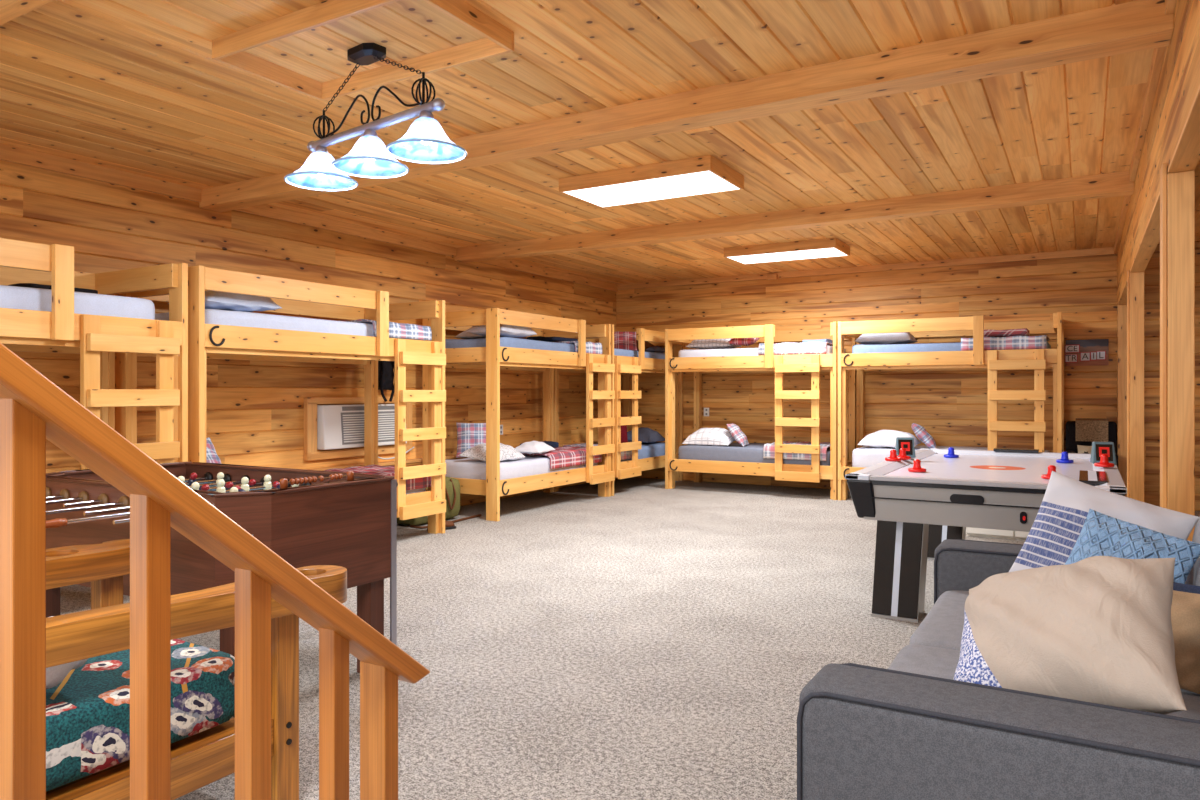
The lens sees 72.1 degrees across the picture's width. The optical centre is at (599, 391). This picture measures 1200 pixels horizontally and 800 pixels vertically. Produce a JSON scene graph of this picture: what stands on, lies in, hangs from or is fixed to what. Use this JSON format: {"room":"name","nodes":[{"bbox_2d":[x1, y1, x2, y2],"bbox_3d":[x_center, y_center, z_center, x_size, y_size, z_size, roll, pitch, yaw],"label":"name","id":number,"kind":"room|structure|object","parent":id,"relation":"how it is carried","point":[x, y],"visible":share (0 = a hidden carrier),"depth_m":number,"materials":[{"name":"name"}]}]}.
{"room":"dormitory","nodes":[
{"label":"dormitory","id":0,"kind":"room"},
{"bbox_2d":[0,160,615,473],"bbox_3d":[-2.885,-0.190,7.020,0.150,2.980,12.380,0,0,30],"label":"wall","id":1,"kind":"structure","parent":0,"point":[255,408],"depth_m":7.06,"materials":[{"name":"brown wood"}]},
{"bbox_2d":[0,0,54,24],"bbox_3d":[-1.682,-1.515,2.729,6.275,0.150,0.200,0,0,30],"label":"trim","id":2,"kind":"structure","parent":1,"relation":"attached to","point":[10,10],"depth_m":3.09,"materials":[{"name":"brown wood"}]},
{"bbox_2d":[0,143,200,201],"bbox_3d":[-3.722,-1.532,5.419,0.030,0.105,2.370,0,0,30],"label":"trim","id":3,"kind":"structure","parent":1,"relation":"attached to","point":[8,153],"depth_m":5.74,"materials":[{"name":"brown wood"}]},
{"bbox_2d":[236,204,455,256],"bbox_3d":[-2.306,-1.532,7.828,0.030,0.105,2.840,0,0,30],"label":"trim","id":4,"kind":"structure","parent":1,"relation":"attached to","point":[266,210],"depth_m":7.69,"materials":[{"name":"brown wood"}]},
{"bbox_2d":[304,397,413,460],"bbox_3d":[-2.228,0.355,7.871,0.121,0.610,1.373,0,0,30],"label":"air conditioner","id":5,"kind":"object","parent":1,"relation":"attached to","point":[326,427],"visible":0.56,"depth_m":7.58,"materials":[{"name":"white"}]},
{"bbox_2d":[341,411,394,444],"bbox_3d":[-2.174,0.338,7.890,0.032,0.295,0.780,0,0,30],"label":"grille","id":6,"kind":"object","parent":5,"relation":"attached to","point":[352,422],"depth_m":7.75,"materials":[{"name":"grey"}]},
{"bbox_2d":[378,361,394,401],"bbox_3d":[-2.092,-0.147,7.993,0.165,0.489,0.278,0,0,30],"label":"backpack","id":7,"kind":"object","parent":1,"relation":"hanging from","point":[386,369],"visible":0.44,"depth_m":7.97,"materials":[{"name":"black fabric"}]},
{"bbox_2d":[307,440,597,470],"bbox_3d":[-1.143,0.705,9.737,0.100,0.030,5.630,0,0,30],"label":"trim","id":8,"kind":"structure","parent":1,"relation":"attached to","point":[386,463],"depth_m":8.17,"materials":[{"name":"brown wood"}]},
{"bbox_2d":[388,443,615,505],"bbox_3d":[-2.822,0.988,6.896,0.085,0.525,12.230,0,0,30],"label":"trim","id":9,"kind":"structure","parent":1,"relation":"attached to","point":[465,499],"depth_m":9.22,"materials":[{"name":"brown wood"}]},
{"bbox_2d":[479,259,617,291],"bbox_3d":[-0.621,-1.532,10.695,0.030,0.105,3.450,0,0,30],"label":"trim","id":10,"kind":"structure","parent":1,"relation":"attached to","point":[505,263],"depth_m":10.64,"materials":[{"name":"brown wood"}]},
{"bbox_2d":[0,0,1199,284],"bbox_3d":[0.809,-1.655,4.849,8.720,0.150,12.380,0,0,30],"label":"ceiling","id":11,"kind":"structure","parent":0,"point":[137,87],"depth_m":4.66,"materials":[{"name":"brown wood"}]},
{"bbox_2d":[212,0,513,100],"bbox_3d":[-1.060,-1.538,3.662,1.220,0.085,0.624,0,0,30],"label":"frame","id":12,"kind":"object","parent":11,"relation":"attached to","point":[229,49],"visible":0.99,"depth_m":3.66,"materials":[{"name":"brown wood"}]},
{"bbox_2d":[284,43,466,190],"bbox_3d":[-1.058,-1.304,3.800,1.147,0.553,0.347,0,0,39],"label":"pendant light","id":13,"kind":"object","parent":11,"relation":"hanging from","point":[425,141],"visible":1,"depth_m":3.76,"materials":[{"name":"glass"}]},
{"bbox_2d":[363,129,377,136],"bbox_3d":[-1.058,-1.185,3.800,0.068,0.046,0.068,0,0,39],"label":"socket","id":14,"kind":"object","parent":13,"relation":"attached to","point":[367,132],"depth_m":3.77,"materials":[{"name":"silver metal"}]},
{"bbox_2d":[419,110,433,118],"bbox_3d":[-0.747,-1.185,3.548,0.068,0.046,0.068,0,0,39],"label":"socket","id":15,"kind":"object","parent":13,"relation":"attached to","point":[423,114],"depth_m":3.52,"materials":[{"name":"silver metal"}]},
{"bbox_2d":[559,155,743,207],"bbox_3d":[0.374,-1.530,6.073,1.210,0.100,0.630,0,0,30],"label":"ceiling light","id":16,"kind":"object","parent":11,"relation":"attached to","point":[702,175],"visible":1,"depth_m":5.93,"materials":[{"name":"plastic"}]},
{"bbox_2d":[564,171,738,206],"bbox_3d":[0.374,-1.488,6.073,1.170,0.008,0.590,0,0,30],"label":"diffuser","id":17,"kind":"object","parent":16,"relation":"attached to","point":[661,185],"depth_m":6.00,"materials":[{"name":"white"}]},
{"bbox_2d":[199,0,1173,211],"bbox_3d":[-0.382,-1.515,4.940,6.275,0.150,0.190,0,0,30],"label":"beam","id":18,"kind":"structure","parent":11,"relation":"attached to","point":[1139,25],"depth_m":4.03,"materials":[{"name":"brown wood"}]},
{"bbox_2d":[724,238,849,264],"bbox_3d":[2.042,-1.530,9.019,1.220,0.100,0.620,0,0,30],"label":"ceiling light","id":19,"kind":"object","parent":11,"relation":"attached to","point":[828,247],"visible":1,"depth_m":8.85,"materials":[{"name":"plastic"}]},
{"bbox_2d":[728,248,846,263],"bbox_3d":[2.042,-1.488,9.019,1.180,0.008,0.580,0,0,30],"label":"diffuser","id":20,"kind":"object","parent":19,"relation":"attached to","point":[769,255],"depth_m":8.96,"materials":[{"name":"white"}]},
{"bbox_2d":[455,171,1133,262],"bbox_3d":[1.151,-1.515,7.548,6.275,0.150,0.180,0,0,30],"label":"beam","id":21,"kind":"structure","parent":11,"relation":"attached to","point":[1116,184],"depth_m":6.99,"materials":[{"name":"brown wood"}]},
{"bbox_2d":[60,477,1199,799],"bbox_3d":[0.809,1.300,4.849,8.720,0.100,12.380,0,0,30],"label":"floor","id":22,"kind":"structure","parent":0,"point":[647,640],"depth_m":4.18,"materials":[{"name":"carpet"}]},
{"bbox_2d":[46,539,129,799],"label":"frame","id":23,"kind":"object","parent":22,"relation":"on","point":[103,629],"depth_m":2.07,"materials":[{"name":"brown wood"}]},
{"bbox_2d":[0,238,187,469],"bbox_3d":[-3.575,0.220,4.416,1.040,2.060,2.350,0,0,30],"label":"bunk bed","id":24,"kind":"object","parent":22,"relation":"on","point":[97,338],"visible":0.6,"depth_m":4.93,"materials":[{"name":"brown wood"}]},
{"bbox_2d":[0,285,154,319],"bbox_3d":[-3.623,-0.454,4.433,0.830,0.274,2.110,0,0,30],"label":"mattress","id":25,"kind":"object","parent":24,"relation":"on","point":[14,297],"visible":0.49,"depth_m":4.75,"materials":[{"name":"fabric"}]},
{"bbox_2d":[8,283,97,293],"bbox_3d":[-3.289,-0.609,4.961,0.300,0.051,0.380,0,0,30],"label":"blanket","id":26,"kind":"object","parent":25,"relation":"on","point":[30,285],"visible":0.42,"depth_m":4.80,"materials":[{"name":"black fabric"}]},
{"bbox_2d":[171,582,234,799],"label":"frame","id":27,"kind":"object","parent":22,"relation":"on","point":[198,760],"depth_m":2.25,"materials":[{"name":"brown wood"}]},
{"bbox_2d":[46,649,129,791],"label":"seat cushion","id":28,"kind":"object","parent":27,"relation":"on","point":[88,718],"depth_m":2.08,"materials":[{"name":"fabric"}]},
{"bbox_2d":[46,616,87,688],"bbox_3d":[-1.487,0.688,2.127,0.343,0.186,0.286,0,0,20],"label":"cushion","id":29,"kind":"object","parent":28,"relation":"on","point":[55,675],"visible":0.08,"depth_m":2.07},
{"bbox_2d":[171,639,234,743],"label":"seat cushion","id":30,"kind":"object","parent":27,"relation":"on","point":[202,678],"depth_m":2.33,"materials":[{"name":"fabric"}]},
{"bbox_2d":[46,462,397,672],"bbox_3d":[-1.821,0.796,3.710,1.564,0.908,1.710,0,0,30],"label":"foosball table","id":31,"kind":"object","parent":22,"relation":"on","point":[348,520],"visible":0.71,"depth_m":3.47,"materials":[{"name":"brown wood"}]},
{"bbox_2d":[115,265,445,533],"bbox_3d":[-2.345,0.220,6.509,1.040,2.060,2.355,0,0,30],"label":"bunk bed","id":32,"kind":"object","parent":22,"relation":"on","point":[295,297],"visible":0.66,"depth_m":6.48,"materials":[{"name":"brown wood"}]},
{"bbox_2d":[155,309,425,340],"bbox_3d":[-2.388,-0.438,6.534,0.830,0.242,2.135,0,0,30],"label":"mattress","id":33,"kind":"object","parent":32,"relation":"on","point":[212,316],"visible":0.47,"depth_m":5.91,"materials":[{"name":"fabric"}]},
{"bbox_2d":[168,290,281,311],"bbox_3d":[-2.635,-0.667,5.818,0.437,0.220,0.596,0,0,30],"label":"pillow","id":34,"kind":"object","parent":33,"relation":"on","point":[213,299],"visible":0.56,"depth_m":5.70,"materials":[{"name":"fabric"}]},
{"bbox_2d":[339,319,431,339],"bbox_3d":[-1.969,-0.522,7.114,0.764,0.144,0.670,0,0,30],"label":"throw blanket","id":35,"kind":"object","parent":33,"relation":"on","point":[396,330],"visible":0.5,"depth_m":6.94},
{"bbox_2d":[406,488,425,493],"bbox_3d":[-2.388,0.814,6.534,0.830,0.228,2.135,0,0,30],"label":"mattress","id":36,"kind":"object","parent":32,"relation":"on","point":[420,489],"visible":0.03,"depth_m":7.08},
{"bbox_2d":[206,437,220,463],"bbox_3d":[-2.971,0.530,6.096,0.239,0.361,0.417,0,0,20],"label":"cushion","id":37,"kind":"object","parent":36,"relation":"on","point":[211,455],"visible":0.16,"depth_m":6.19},
{"bbox_2d":[324,465,430,489],"bbox_3d":[-1.957,0.748,7.136,0.764,0.164,0.620,0,0,30],"label":"throw blanket","id":38,"kind":"object","parent":36,"relation":"on","point":[416,483],"visible":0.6,"depth_m":7.10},
{"bbox_2d":[397,476,480,528],"bbox_3d":[-1.588,1.028,7.953,0.462,0.445,0.960,0,0,30],"label":"duffel bag","id":39,"kind":"object","parent":22,"relation":"on","point":[452,485],"visible":0.35,"depth_m":7.97,"materials":[{"name":"fabric"}]},
{"bbox_2d":[423,308,614,520],"bbox_3d":[-0.808,0.220,9.123,1.040,2.060,2.210,0,0,30],"label":"bunk bed","id":40,"kind":"object","parent":22,"relation":"on","point":[494,358],"visible":0.8,"depth_m":8.62,"materials":[{"name":"brown wood"}]},
{"bbox_2d":[445,337,574,351],"bbox_3d":[-0.851,-0.434,9.148,0.830,0.234,1.990,0,0,30],"label":"mattress","id":41,"kind":"object","parent":40,"relation":"on","point":[504,341],"visible":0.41,"depth_m":8.40,"materials":[{"name":"fabric"}]},
{"bbox_2d":[455,328,485,338],"bbox_3d":[-1.238,-0.627,8.905,0.398,0.164,0.596,0,0,25],"label":"pillow","id":42,"kind":"object","parent":41,"relation":"on","point":[464,335],"visible":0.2,"depth_m":8.69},
{"bbox_2d":[467,324,535,337],"bbox_3d":[-1.002,-0.683,8.477,0.437,0.266,0.636,0,0,28],"label":"pillow","id":43,"kind":"object","parent":41,"relation":"on","point":[505,330],"visible":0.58,"depth_m":8.29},
{"bbox_2d":[557,341,601,353],"bbox_3d":[-0.360,-0.512,9.654,0.564,0.144,0.580,0,0,30],"label":"throw blanket","id":44,"kind":"object","parent":41,"relation":"on","point":[593,348],"visible":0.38,"depth_m":9.54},
{"bbox_2d":[527,336,577,341],"bbox_3d":[-0.554,-0.615,9.664,0.350,0.059,0.600,0,0,30],"label":"folded towel","id":45,"kind":"object","parent":44,"relation":"on","point":[538,338],"visible":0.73,"depth_m":9.44,"materials":[{"name":"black fabric"}]},
{"bbox_2d":[445,454,597,479],"bbox_3d":[-0.851,0.814,9.148,0.830,0.229,1.990,0,0,30],"label":"mattress","id":46,"kind":"object","parent":40,"relation":"on","point":[529,465],"visible":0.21,"depth_m":8.38,"materials":[{"name":"fabric"}]},
{"bbox_2d":[456,422,485,457],"bbox_3d":[-1.356,0.520,8.938,0.399,0.374,0.184,0,0,-9],"label":"cushion","id":47,"kind":"object","parent":46,"relation":"on","point":[469,435],"visible":0.48,"depth_m":8.90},
{"bbox_2d":[458,443,524,461],"bbox_3d":[-1.105,0.612,8.480,0.415,0.188,0.616,0,0,28],"label":"pillow","id":48,"kind":"object","parent":46,"relation":"on","point":[507,452],"visible":0.68,"depth_m":8.32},
{"bbox_2d":[521,446,601,468],"bbox_3d":[-0.608,0.741,9.510,0.844,0.174,1.080,0,0,30],"label":"throw blanket","id":49,"kind":"object","parent":46,"relation":"on","point":[567,456],"visible":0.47,"depth_m":9.20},
{"bbox_2d":[515,441,555,453],"bbox_3d":[-0.718,0.596,8.902,0.338,0.136,0.437,0,0,20],"label":"pillow","id":50,"kind":"object","parent":49,"relation":"on","point":[530,447],"visible":0.87,"depth_m":8.75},
{"bbox_2d":[554,324,682,495],"bbox_3d":[0.284,0.220,10.981,1.040,2.060,2.020,0,0,30],"label":"bunk bed","id":51,"kind":"object","parent":22,"relation":"on","point":[629,367],"visible":0.48,"depth_m":10.33,"materials":[{"name":"brown wood"}]},
{"bbox_2d":[614,348,664,358],"bbox_3d":[0.238,-0.434,11.002,0.830,0.234,1.790,0,0,30],"label":"mattress","id":52,"kind":"object","parent":51,"relation":"on","point":[619,352],"visible":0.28,"depth_m":10.55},
{"bbox_2d":[614,331,636,349],"bbox_3d":[0.309,-0.679,11.023,0.378,0.271,0.250,0,0,0],"label":"cushion","id":53,"kind":"object","parent":52,"relation":"on","point":[622,340],"visible":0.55,"depth_m":10.96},
{"bbox_2d":[621,441,664,461],"bbox_3d":[0.238,0.814,11.002,0.830,0.229,1.790,0,0,30],"label":"mattress","id":54,"kind":"object","parent":51,"relation":"on","point":[647,450],"visible":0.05,"depth_m":10.99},
{"bbox_2d":[563,443,631,459],"bbox_3d":[-0.013,0.753,10.442,0.764,0.174,0.510,0,0,30],"label":"throw blanket","id":55,"kind":"object","parent":54,"relation":"on","point":[625,454],"visible":0.34,"depth_m":10.32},
{"bbox_2d":[621,415,627,442],"bbox_3d":[0.177,0.512,11.056,0.400,0.391,0.144,0,0,-12],"label":"cushion","id":56,"kind":"object","parent":54,"relation":"on","point":[624,439],"visible":0.25,"depth_m":11.03,"materials":[{"name":"red fabric"}]},
{"bbox_2d":[627,427,664,442],"bbox_3d":[0.593,0.597,11.367,0.436,0.213,0.616,0,0,30],"label":"pillow","id":57,"kind":"object","parent":54,"relation":"on","point":[645,435],"visible":0.71,"depth_m":11.18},
{"bbox_2d":[665,322,855,499],"bbox_3d":[2.025,0.220,10.479,2.190,2.060,1.120,0,0,30],"label":"bunk bed","id":58,"kind":"object","parent":22,"relation":"on","point":[769,362],"visible":0.84,"depth_m":10.03,"materials":[{"name":"brown wood"}]},
{"bbox_2d":[678,442,829,465],"bbox_3d":[2.053,0.803,10.518,1.960,0.249,0.905,0,0,30],"label":"mattress","id":59,"kind":"object","parent":58,"relation":"on","point":[753,452],"visible":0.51,"depth_m":10.27,"materials":[{"name":"fabric"}]},
{"bbox_2d":[682,428,735,445],"bbox_3d":[1.441,0.576,10.660,0.636,0.226,0.450,0,0,30],"label":"pillow","id":60,"kind":"object","parent":59,"relation":"on","point":[703,436],"visible":0.89,"depth_m":10.50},
{"bbox_2d":[727,423,748,446],"bbox_3d":[1.754,0.546,10.487,0.234,0.282,0.338,0,0,22],"label":"cushion","id":61,"kind":"object","parent":59,"relation":"on","point":[737,434],"visible":1,"depth_m":10.37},
{"bbox_2d":[763,441,829,460],"bbox_3d":[2.525,0.718,10.175,0.760,0.174,0.859,0,0,30],"label":"throw blanket","id":62,"kind":"object","parent":59,"relation":"on","point":[769,448],"visible":0.48,"depth_m":9.93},
{"bbox_2d":[678,345,845,356],"bbox_3d":[2.053,-0.434,10.518,1.960,0.235,0.905,0,0,30],"label":"mattress","id":63,"kind":"object","parent":58,"relation":"on","point":[737,351],"visible":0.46,"depth_m":10.30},
{"bbox_2d":[686,338,741,348],"bbox_3d":[1.474,-0.648,10.676,0.616,0.208,0.417,0,0,30],"label":"pillow","id":64,"kind":"object","parent":63,"relation":"on","point":[705,343],"visible":0.75,"depth_m":10.51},
{"bbox_2d":[729,338,759,345],"bbox_3d":[1.817,-0.650,10.392,0.338,0.151,0.333,0,0,20],"label":"cushion","id":65,"kind":"object","parent":63,"relation":"on","point":[735,341],"visible":0.8,"depth_m":10.26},
{"bbox_2d":[759,341,832,354],"bbox_3d":[2.499,-0.520,10.190,0.820,0.154,0.859,0,0,30],"label":"throw blanket","id":66,"kind":"object","parent":63,"relation":"on","point":[787,348],"visible":0.81,"depth_m":9.80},
{"bbox_2d":[838,312,1063,499],"bbox_3d":[3.954,0.220,9.345,2.255,2.060,1.120,0,0,30],"label":"bunk bed","id":67,"kind":"object","parent":22,"relation":"on","point":[1038,360],"visible":0.72,"depth_m":8.99,"materials":[{"name":"brown wood"}]},
{"bbox_2d":[852,445,1049,466],"bbox_3d":[3.980,0.783,9.385,2.010,0.289,0.905,0,0,30],"label":"mattress","id":68,"kind":"object","parent":67,"relation":"on","point":[866,456],"visible":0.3,"depth_m":9.43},
{"bbox_2d":[857,430,921,447],"bbox_3d":[3.361,0.542,9.566,0.636,0.204,0.456,0,0,30],"label":"pillow","id":69,"kind":"object","parent":68,"relation":"on","point":[881,438],"visible":0.81,"depth_m":9.45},
{"bbox_2d":[912,423,935,447],"bbox_3d":[3.693,0.504,9.405,0.262,0.282,0.338,0,0,22],"label":"cushion","id":70,"kind":"object","parent":68,"relation":"on","point":[920,431],"visible":0.94,"depth_m":9.29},
{"bbox_2d":[852,341,1050,352],"bbox_3d":[3.980,-0.433,9.385,2.010,0.233,0.905,0,0,30],"label":"mattress","id":71,"kind":"object","parent":67,"relation":"on","point":[954,346],"visible":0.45,"depth_m":9.19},
{"bbox_2d":[854,332,917,343],"bbox_3d":[3.344,-0.653,9.634,0.636,0.220,0.437,0,0,30],"label":"pillow","id":72,"kind":"object","parent":71,"relation":"on","point":[906,337],"visible":0.79,"depth_m":9.47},
{"bbox_2d":[961,335,1048,350],"bbox_3d":[4.451,-0.520,9.042,0.810,0.154,0.859,0,0,30],"label":"throw blanket","id":73,"kind":"object","parent":71,"relation":"on","point":[1010,342],"visible":0.82,"depth_m":8.64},
{"bbox_2d":[984,328,1029,336],"bbox_3d":[4.439,-0.641,9.002,0.430,0.082,0.380,0,0,30],"label":"folded blanket","id":74,"kind":"object","parent":73,"relation":"on","point":[1009,332],"visible":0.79,"depth_m":8.85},
{"bbox_2d":[845,448,1126,622],"bbox_3d":[2.510,0.840,5.206,1.290,0.820,2.480,0,0,30],"label":"table","id":75,"kind":"object","parent":22,"relation":"on","point":[999,488],"visible":0.69,"depth_m":4.49,"materials":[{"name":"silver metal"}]},
{"bbox_2d":[885,449,901,460],"bbox_3d":[1.911,0.412,5.372,0.104,0.074,0.104,0,0,30],"label":"striker","id":76,"kind":"object","parent":75,"relation":"on","point":[893,456],"visible":1,"depth_m":5.35,"materials":[{"name":"red plastic"}]},
{"bbox_2d":[895,437,915,457],"bbox_3d":[2.097,0.382,5.669,0.129,0.135,0.098,0,0,15],"label":"display","id":77,"kind":"object","parent":75,"relation":"on","point":[907,443],"visible":0.77,"depth_m":5.64,"materials":[{"name":"black"}]},
{"bbox_2d":[908,459,925,471],"bbox_3d":[1.892,0.439,4.920,0.104,0.074,0.104,0,0,30],"label":"striker","id":78,"kind":"object","parent":75,"relation":"on","point":[917,463],"visible":1,"depth_m":4.90,"materials":[{"name":"red plastic"}]},
{"bbox_2d":[993,448,1038,452],"bbox_3d":[3.134,0.440,6.208,0.300,0.020,0.120,0,0,30],"label":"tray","id":79,"kind":"object","parent":75,"relation":"on","point":[996,450],"depth_m":6.17,"materials":[{"name":"black"}]},
{"bbox_2d":[1056,452,1073,462],"bbox_3d":[3.124,0.439,5.541,0.104,0.074,0.104,0,0,30],"label":"striker","id":80,"kind":"object","parent":75,"relation":"on","point":[1064,458],"visible":1,"depth_m":5.52,"materials":[{"name":"blue plastic"}]},
{"bbox_2d":[1090,442,1116,463],"bbox_3d":[3.152,0.382,5.165,0.129,0.135,0.098,0,0,22],"label":"display","id":81,"kind":"object","parent":75,"relation":"on","point":[1098,448],"visible":0.94,"depth_m":5.14,"materials":[{"name":"black"}]},
{"bbox_2d":[1094,454,1114,466],"bbox_3d":[2.985,0.405,4.880,0.104,0.074,0.104,0,0,30],"label":"striker","id":82,"kind":"object","parent":75,"relation":"on","point":[1104,462],"visible":1,"depth_m":4.86,"materials":[{"name":"red plastic"}]},
{"bbox_2d":[966,527,1028,540],"bbox_3d":[3.737,1.025,7.037,1.090,0.450,0.420,0,0,30],"label":"baseboard heater","id":83,"kind":"object","parent":22,"relation":"on","point":[976,532],"visible":0.14,"depth_m":7.02,"materials":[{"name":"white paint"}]},
{"bbox_2d":[797,517,1199,799],"bbox_3d":[1.481,0.755,2.357,1.235,0.990,2.098,0,0,30],"label":"sofa","id":84,"kind":"object","parent":22,"relation":"on","point":[906,730],"visible":0.68,"depth_m":1.65,"materials":[{"name":"grey fabric"}]},
{"bbox_2d":[909,590,968,650],"bbox_3d":[1.530,0.873,2.801,0.800,0.170,0.810,0,0,30],"label":"seat cushion","id":85,"kind":"object","parent":84,"relation":"on","point":[942,627],"depth_m":2.82,"materials":[{"name":"fabric"}]},
{"bbox_2d":[888,644,1199,719],"bbox_3d":[1.115,0.872,2.094,0.800,0.171,0.820,0,0,30],"label":"seat cushion","id":86,"kind":"object","parent":84,"relation":"on","point":[935,660],"depth_m":2.39,"materials":[{"name":"fabric"}]},
{"bbox_2d":[954,556,1186,714],"bbox_3d":[1.091,0.589,1.956,0.534,0.398,0.376,0,0,42],"label":"throw pillow","id":87,"kind":"object","parent":84,"relation":"on","point":[1094,629],"visible":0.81,"depth_m":1.84,"materials":[{"name":"fabric"}]},
{"bbox_2d":[1009,471,1198,571],"bbox_3d":[1.732,0.533,2.857,0.553,0.486,0.209,0,0,39],"label":"throw pillow","id":88,"kind":"object","parent":84,"relation":"on","point":[1066,503],"visible":0.48,"depth_m":2.88,"materials":[{"name":"fabric"}]},
{"bbox_2d":[1065,509,1199,583],"bbox_3d":[1.658,0.550,2.599,0.217,0.320,0.352,0,0,-33],"label":"throw pillow","id":89,"kind":"object","parent":84,"relation":"on","point":[1101,534],"visible":0.51,"depth_m":2.59,"materials":[{"name":"fabric"}]},
{"bbox_2d":[1171,590,1199,693],"bbox_3d":[1.500,0.658,2.275,0.311,0.251,0.170,0,0,40],"label":"throw pillow","id":90,"kind":"object","parent":84,"relation":"on","point":[1185,608],"visible":0.27,"depth_m":2.19,"materials":[{"name":"beige fabric"}]},
{"bbox_2d":[1173,582,1199,593],"bbox_3d":[1.581,0.645,2.412,0.308,0.222,0.152,0,0,44],"label":"throw pillow","id":91,"kind":"object","parent":84,"relation":"on","point":[1181,587],"visible":0.02,"depth_m":2.38,"materials":[{"name":"fabric"}]},
{"bbox_2d":[1185,517,1199,585],"bbox_3d":[1.985,0.530,2.528,0.280,0.560,0.830,16,8,29],"label":"cushion","id":92,"kind":"object","parent":84,"relation":"on","point":[1193,578],"depth_m":2.59,"materials":[{"name":"fabric"}]},
{"bbox_2d":[1066,421,1117,466],"bbox_3d":[5.171,0.785,8.682,0.475,0.930,0.710,0,0,30],"label":"armchair","id":93,"kind":"object","parent":22,"relation":"on","point":[1071,443],"visible":0.23,"depth_m":8.89,"materials":[{"name":"black fabric"}]},
{"bbox_2d":[1076,418,1107,441],"bbox_3d":[5.310,0.459,8.905,0.300,0.343,0.241,0,0,30],"label":"throw","id":94,"kind":"object","parent":93,"relation":"on","point":[1087,429],"visible":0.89,"depth_m":8.81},
{"bbox_3d":[-0.524,0.558,0.401,1.010,1.384,1.940,0,0,30],"label":"stair steps","id":95,"kind":"structure","parent":22,"relation":"on","visible":0},
{"bbox_2d":[0,343,429,799],"bbox_3d":[-0.822,0.177,0.862,0.091,2.147,1.795,0,0,30],"label":"stair railing","id":96,"kind":"object","parent":95,"relation":"attached to","point":[34,410],"visible":1,"depth_m":1.16,"materials":[{"name":"brown wood"}]},
{"bbox_2d":[616,240,1199,510],"bbox_3d":[3.908,-0.190,10.120,8.720,2.980,0.150,0,0,30],"label":"wall","id":97,"kind":"structure","parent":0,"point":[951,405],"depth_m":10.01,"materials":[{"name":"brown wood"}]},
{"bbox_2d":[617,247,1113,289],"bbox_3d":[2.938,-1.545,10.586,6.215,0.080,0.030,0,0,30],"label":"trim","id":98,"kind":"structure","parent":97,"relation":"attached to","point":[1110,250],"depth_m":10.20,"materials":[{"name":"brown wood"}]},
{"bbox_2d":[1065,339,1108,365],"bbox_3d":[5.391,-0.435,9.139,0.418,0.290,0.036,0,0,30],"label":"sign","id":99,"kind":"object","parent":97,"relation":"attached to","point":[1087,352],"visible":1,"depth_m":9.12,"materials":[{"name":"red"}]},
{"bbox_2d":[1117,0,1199,454],"bbox_3d":[2.588,-0.165,3.716,0.085,2.830,12.230,0,0,30],"label":"wall","id":100,"kind":"structure","parent":0,"point":[1178,83],"depth_m":3.70,"materials":[{"name":"brown wood"}]},
{"bbox_2d":[1118,305,1126,496],"bbox_3d":[5.524,0.165,8.712,0.093,2.170,0.020,0,0,30],"label":"trim","id":101,"kind":"structure","parent":100,"relation":"attached to","point":[1122,309],"depth_m":8.70,"materials":[{"name":"brown wood"}]},
{"bbox_2d":[1114,195,1130,254],"bbox_3d":[4.763,-1.542,7.530,0.030,0.085,3.450,0,0,30],"label":"trim","id":102,"kind":"structure","parent":100,"relation":"attached to","point":[1126,200],"depth_m":7.35,"materials":[{"name":"brown wood"}]},
{"bbox_2d":[1118,280,1126,304],"bbox_3d":[4.924,-0.930,7.690,0.093,0.020,2.350,0,0,30],"label":"trim","id":103,"kind":"structure","parent":100,"relation":"attached to","point":[1123,298],"depth_m":8.04,"materials":[{"name":"brown wood"}]},
{"bbox_2d":[1127,270,1129,497],"bbox_3d":[4.135,0.150,6.455,0.014,2.200,0.080,0,0,30],"label":"trim","id":104,"kind":"structure","parent":100,"relation":"attached to","point":[1128,271],"depth_m":6.42,"materials":[{"name":"brown wood"}]},
{"bbox_2d":[1130,272,1143,501],"bbox_3d":[4.131,0.165,6.341,0.093,2.170,0.020,0,0,30],"label":"trim","id":105,"kind":"structure","parent":100,"relation":"attached to","point":[1136,278],"depth_m":6.33,"materials":[{"name":"brown wood"}]},
{"bbox_2d":[1130,191,1159,271],"bbox_3d":[3.378,-0.930,5.061,0.093,0.020,2.950,0,0,30],"label":"trim","id":106,"kind":"structure","parent":100,"relation":"attached to","point":[1150,239],"depth_m":5.04,"materials":[{"name":"brown wood"}]},
{"bbox_2d":[1129,46,1165,181],"bbox_3d":[3.078,-1.542,4.663,0.030,0.085,2.840,0,0,30],"label":"trim","id":107,"kind":"structure","parent":100,"relation":"attached to","point":[1158,53],"depth_m":4.37,"materials":[{"name":"brown wood"}]},
{"bbox_2d":[1160,163,1166,508],"bbox_3d":[2.426,0.140,3.550,0.016,2.220,0.140,0,0,30],"label":"trim","id":108,"kind":"structure","parent":100,"relation":"attached to","point":[1163,171],"depth_m":3.49,"materials":[{"name":"brown wood"}]},
{"bbox_2d":[1165,0,1176,14],"bbox_3d":[1.661,-1.542,2.254,0.030,0.085,2.370,0,0,30],"label":"trim","id":109,"kind":"structure","parent":100,"relation":"attached to","point":[1170,5],"depth_m":3.22,"materials":[{"name":"brown wood"}]},
{"bbox_2d":[1167,170,1194,540],"bbox_3d":[2.433,0.165,3.453,0.093,2.170,0.020,0,0,30],"label":"wooden post","id":110,"kind":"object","parent":100,"relation":"attached to","point":[1180,185],"depth_m":3.44,"materials":[{"name":"brown wood"}]},
{"bbox_2d":[1168,84,1199,172],"bbox_3d":[0.958,-0.930,0.945,0.093,0.020,5.800,0,0,30],"label":"trim","id":111,"kind":"structure","parent":100,"relation":"attached to","point":[1186,156],"depth_m":3.07,"materials":[{"name":"brown wood"}]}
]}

